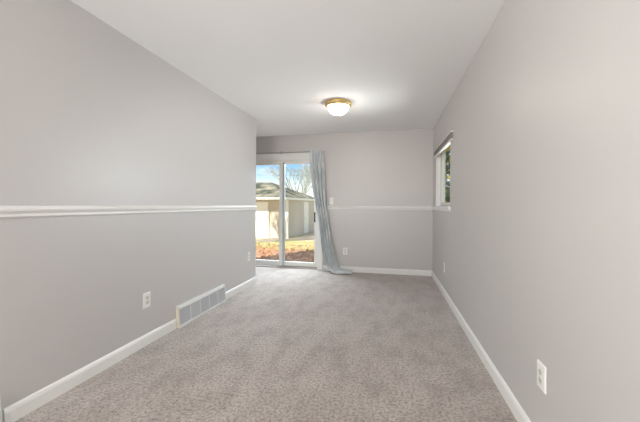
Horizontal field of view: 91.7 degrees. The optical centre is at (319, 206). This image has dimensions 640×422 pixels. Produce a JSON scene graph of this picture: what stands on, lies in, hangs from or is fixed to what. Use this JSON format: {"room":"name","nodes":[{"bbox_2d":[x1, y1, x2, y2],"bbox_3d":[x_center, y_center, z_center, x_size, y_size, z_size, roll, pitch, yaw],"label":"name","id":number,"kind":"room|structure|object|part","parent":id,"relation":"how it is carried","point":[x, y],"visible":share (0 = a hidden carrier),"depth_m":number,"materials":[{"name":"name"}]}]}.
{"room":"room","nodes":[
{"label":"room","id":0,"kind":"room"},
{"bbox_2d":[0,0,255,421],"bbox_3d":[-1.782,-0.068,1.291,0.120,2.440,6.937,0,0,13],"label":"wall","id":1,"kind":"structure","parent":0,"point":[90,116],"depth_m":2.16,"materials":[{"name":"grey paint"}]},
{"bbox_2d":[0,397,1,421],"bbox_3d":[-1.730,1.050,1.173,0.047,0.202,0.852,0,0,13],"label":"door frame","id":2,"kind":"structure","parent":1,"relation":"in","point":[0,397],"depth_m":1.58,"materials":[{"name":"paint"}]},
{"bbox_2d":[0,206,256,218],"bbox_3d":[-1.712,0.032,1.276,0.023,0.067,6.937,0,0,13],"label":"chair rail","id":3,"kind":"object","parent":1,"relation":"attached to","point":[5,211],"visible":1,"depth_m":2.12,"materials":[{"name":"white paint"}]},
{"bbox_2d":[3,276,255,421],"bbox_3d":[-1.723,1.106,1.280,0.014,0.092,6.937,0,0,13],"label":"baseboard","id":4,"kind":"structure","parent":1,"relation":"attached to","point":[14,412],"depth_m":2.05,"materials":[{"name":"white paint"}]},
{"bbox_2d":[143,291,150,308],"bbox_3d":[-1.432,0.777,2.574,0.010,0.122,0.077,0,0,13],"label":"wall outlet","id":5,"kind":"object","parent":1,"relation":"attached to","point":[146,296],"visible":1,"depth_m":2.56,"materials":[{"name":"white plastic"}]},
{"bbox_2d":[176,284,225,327],"bbox_3d":[-1.243,1.045,3.336,0.047,0.202,0.852,0,0,13],"label":"air vent","id":6,"kind":"object","parent":1,"relation":"in","point":[190,310],"visible":1,"depth_m":3.24,"materials":[{"name":"metal"}]},
{"bbox_3d":[-1.243,1.135,3.336,0.047,0.022,0.840,0,0,13],"label":"rail","id":7,"kind":"part","parent":6,"relation":"part of","materials":[{"name":"metal"}]},
{"bbox_2d":[15,267,516,421],"bbox_3d":[-1.618,1.201,1.743,5.613,0.100,8.205,0,0,13],"label":"floor","id":8,"kind":"structure","parent":0,"point":[294,345],"depth_m":2.27,"materials":[{"name":"beige carpet"}]},
{"bbox_2d":[70,0,505,136],"bbox_3d":[-1.589,-1.349,1.802,5.613,0.120,8.345,0,0,13],"label":"ceiling","id":9,"kind":"structure","parent":0,"point":[399,64],"depth_m":2.54,"materials":[{"name":"white paint"}]},
{"bbox_2d":[325,98,351,116],"bbox_3d":[0.227,-1.199,3.862,0.340,0.178,0.340,0,0,13],"label":"ceiling lamp","id":10,"kind":"object","parent":9,"relation":"attached to","point":[336,106],"visible":1,"depth_m":3.76,"materials":[{"name":"white glass"}]},
{"bbox_3d":[0.227,-1.185,3.862,0.266,0.107,0.266,0,0,13],"label":"lamp shade","id":11,"kind":"part","parent":10,"relation":"part of","materials":[{"name":"white glass"}]},
{"bbox_2d":[256,129,432,270],"bbox_3d":[-0.697,-0.078,5.799,5.293,2.440,0.160,0,0,13],"label":"wall","id":12,"kind":"structure","parent":0,"point":[393,167],"depth_m":5.34,"materials":[{"name":"grey paint"}]},
{"bbox_2d":[256,159,317,269],"bbox_3d":[-0.739,0.154,5.812,1.511,2.017,0.154,0,0,13],"label":"door","id":13,"kind":"structure","parent":12,"relation":"in","point":[281,263],"depth_m":5.76,"materials":[{"name":"white plastic"}]},
{"bbox_3d":[-1.044,0.141,5.916,0.783,1.926,0.038,0,0,13],"label":"fixed panel","id":14,"kind":"part","parent":13,"relation":"part of","materials":[{"name":"clear glass"}]},
{"bbox_3d":[-0.399,0.141,5.718,0.728,1.918,0.038,0,0,13],"label":"sliding panel","id":15,"kind":"part","parent":13,"relation":"part of","materials":[{"name":"clear glass"}]},
{"bbox_2d":[256,153,322,269],"bbox_3d":[-0.759,0.089,5.723,1.657,2.107,0.018,0,0,13],"label":"door frame","id":16,"kind":"structure","parent":12,"relation":"attached to","point":[285,156],"depth_m":5.64,"materials":[{"name":"white paint"}]},
{"bbox_2d":[256,151,324,153],"bbox_3d":[-0.742,-0.981,5.693,1.701,0.050,0.064,0,0,13],"label":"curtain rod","id":17,"kind":"object","parent":12,"relation":"attached to","point":[281,152],"visible":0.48,"depth_m":5.65,"materials":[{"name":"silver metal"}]},
{"bbox_2d":[309,150,351,273],"bbox_3d":[0.168,0.079,5.370,0.786,2.126,0.200,0,0,17],"label":"curtain","id":18,"kind":"object","parent":17,"relation":"hanging from","point":[317,165],"visible":1,"depth_m":5.45,"materials":[{"name":"grey fabric"}]},
{"bbox_2d":[329,197,333,203],"bbox_3d":[0.204,-0.092,5.506,0.077,0.122,0.016,0,0,13],"label":"light switch","id":19,"kind":"object","parent":12,"relation":"attached to","point":[331,199],"visible":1,"depth_m":5.51,"materials":[{"name":"white plastic"}]},
{"bbox_2d":[323,265,431,275],"bbox_3d":[0.953,1.107,5.341,1.858,0.092,0.014,0,0,13],"label":"baseboard","id":20,"kind":"structure","parent":12,"relation":"attached to","point":[325,268],"depth_m":5.29,"materials":[{"name":"white paint"}]},
{"bbox_2d":[327,206,431,209],"bbox_3d":[0.958,0.032,5.333,1.858,0.067,0.023,0,0,13],"label":"chair rail","id":21,"kind":"object","parent":12,"relation":"attached to","point":[328,207],"visible":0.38,"depth_m":5.32,"materials":[{"name":"white paint"}]},
{"bbox_2d":[433,0,639,421],"bbox_3d":[1.055,-0.053,1.292,0.105,2.440,8.185,0,0,13],"label":"wall","id":22,"kind":"structure","parent":0,"point":[538,241],"depth_m":1.35,"materials":[{"name":"grey paint"}]},
{"bbox_2d":[431,206,449,211],"bbox_3d":[1.683,0.034,4.388,0.028,0.058,1.501,0,0,13],"label":"window sill","id":23,"kind":"structure","parent":22,"relation":"attached to","point":[440,208],"depth_m":4.23,"materials":[{"name":"white paint"}]},
{"bbox_2d":[436,144,449,206],"bbox_3d":[1.721,-0.433,4.245,0.098,0.887,1.184,0,0,13],"label":"window","id":24,"kind":"structure","parent":22,"relation":"in","point":[441,158],"depth_m":4.80,"materials":[{"name":"white paint"}]},
{"bbox_2d":[434,129,452,157],"bbox_3d":[1.645,-0.812,4.197,0.028,0.124,1.395,0,0,13],"label":"window blind","id":25,"kind":"object","parent":24,"relation":"attached to","point":[448,138],"visible":1,"depth_m":3.95,"materials":[{"name":"white paint"}]},
{"bbox_3d":[1.646,-0.760,4.197,0.024,0.022,1.375,0,0,13],"label":"rail","id":26,"kind":"part","parent":25,"relation":"part of","materials":[{"name":"white paint"}]},
{"bbox_3d":[1.858,-0.434,4.677,0.013,0.827,0.244,0,0,13],"label":"sash","id":27,"kind":"part","parent":24,"relation":"part of","materials":[{"name":"white plastic"}]},
{"bbox_3d":[1.752,-0.433,4.238,0.034,0.887,1.184,0,0,13],"label":"frame","id":28,"kind":"part","parent":24,"relation":"part of","materials":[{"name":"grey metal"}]},
{"bbox_3d":[1.722,-0.432,4.140,0.013,0.827,0.944,0,0,13],"label":"sash","id":29,"kind":"part","parent":24,"relation":"part of","materials":[{"name":"white plastic"}]},
{"bbox_2d":[432,271,530,421],"bbox_3d":[0.972,1.121,1.224,0.014,0.092,8.011,0,0,13],"label":"baseboard","id":30,"kind":"structure","parent":22,"relation":"attached to","point":[513,404],"depth_m":2.16,"materials":[{"name":"white paint"}]},
{"bbox_2d":[537,359,545,393],"bbox_3d":[1.025,0.789,1.442,0.010,0.122,0.077,0,0,13],"label":"wall outlet","id":31,"kind":"object","parent":22,"relation":"attached to","point":[541,369],"visible":1,"depth_m":1.43,"materials":[{"name":"white plastic"}]},
{"label":"outside","id":32,"kind":"structure","parent":0,"visible":0},
{"bbox_2d":[256,237,285,241],"bbox_3d":[-7.159,1.808,17.477,10.380,0.120,1.850,0,0,13],"label":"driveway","id":33,"kind":"structure","parent":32,"point":[258,239],"depth_m":16.51,"materials":[{"name":"concrete"}]},
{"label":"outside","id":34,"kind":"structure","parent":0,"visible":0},
{"bbox_2d":[256,232,313,261],"bbox_3d":[8.773,1.781,39.030,120.000,0.001,140.000,0,0,13],"label":"ground","id":35,"kind":"structure","parent":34,"point":[288,243],"depth_m":12.99,"materials":[{"name":"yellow plant"}]},
{"bbox_2d":[256,182,313,238],"bbox_3d":[-4.216,0.103,20.627,7.040,3.340,6.850,0,0,16],"label":"garage","id":36,"kind":"structure","parent":35,"relation":"on","point":[299,207],"depth_m":17.76,"materials":[{"name":"beige"}]},
{"bbox_3d":[-4.226,0.772,17.983,2.680,2.020,0.052,0,0,16],"label":"overhead door","id":37,"kind":"part","parent":36,"relation":"part of","materials":[{"name":"white paint"}]},
{"bbox_3d":[-4.228,0.732,17.976,2.840,2.100,0.065,0,0,16],"label":"door frame","id":38,"kind":"part","parent":36,"relation":"part of","materials":[{"name":"beige"}]},
{"bbox_3d":[-1.825,0.688,17.282,0.142,2.220,0.042,0,0,16],"label":"corner trim","id":39,"kind":"part","parent":36,"relation":"part of","materials":[{"name":"white paint"}]},
{"bbox_3d":[-0.909,0.728,20.188,0.060,2.030,0.850,0,0,16],"label":"door","id":40,"kind":"part","parent":36,"relation":"part of","materials":[{"name":"white paint"}]},
{"bbox_2d":[256,243,313,261],"bbox_3d":[-1.789,1.774,10.765,6.249,0.111,7.243,0,0,13],"label":"fallen leaves","id":41,"kind":"object","parent":35,"relation":"on","point":[272,247],"visible":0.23,"depth_m":11.92,"materials":[{"name":"brown plant"}]},
{"bbox_2d":[265,164,311,193],"bbox_3d":[-2.344,-1.450,27.499,5.348,6.728,5.070,0,0,-10],"label":"bare tree","id":42,"kind":"object","parent":35,"relation":"on","point":[306,168],"visible":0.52,"depth_m":27.97,"materials":[{"name":"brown plant"}]},
{"bbox_2d":[294,170,311,193],"bbox_3d":[-1.702,-1.466,36.387,3.918,6.702,3.771,0,0,-29],"label":"bare tree","id":43,"kind":"object","parent":35,"relation":"on","point":[304,183],"visible":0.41,"depth_m":36.25,"materials":[{"name":"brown plant"}]},
{"bbox_2d":[445,145,449,202],"bbox_3d":[3.722,-0.125,8.675,2.174,4.178,2.191,0,0,13],"label":"evergreen shrub","id":44,"kind":"object","parent":35,"relation":"on","point":[447,162],"visible":0.05,"depth_m":8.12,"materials":[{"name":"green plant"}]},
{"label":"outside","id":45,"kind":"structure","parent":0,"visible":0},
{"bbox_2d":[285,239,313,240],"bbox_3d":[-0.519,1.850,16.419,3.000,0.115,0.700,0,0,13],"label":"path","id":46,"kind":"structure","parent":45,"point":[285,239],"depth_m":16.63,"materials":[{"name":"concrete"}]},
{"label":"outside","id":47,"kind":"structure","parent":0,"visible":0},
{"bbox_2d":[295,232,313,238],"bbox_3d":[0.784,1.846,20.205,2.920,0.112,7.240,0,0,13],"label":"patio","id":48,"kind":"structure","parent":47,"point":[310,235],"depth_m":18.28,"materials":[{"name":"concrete"}]}
]}

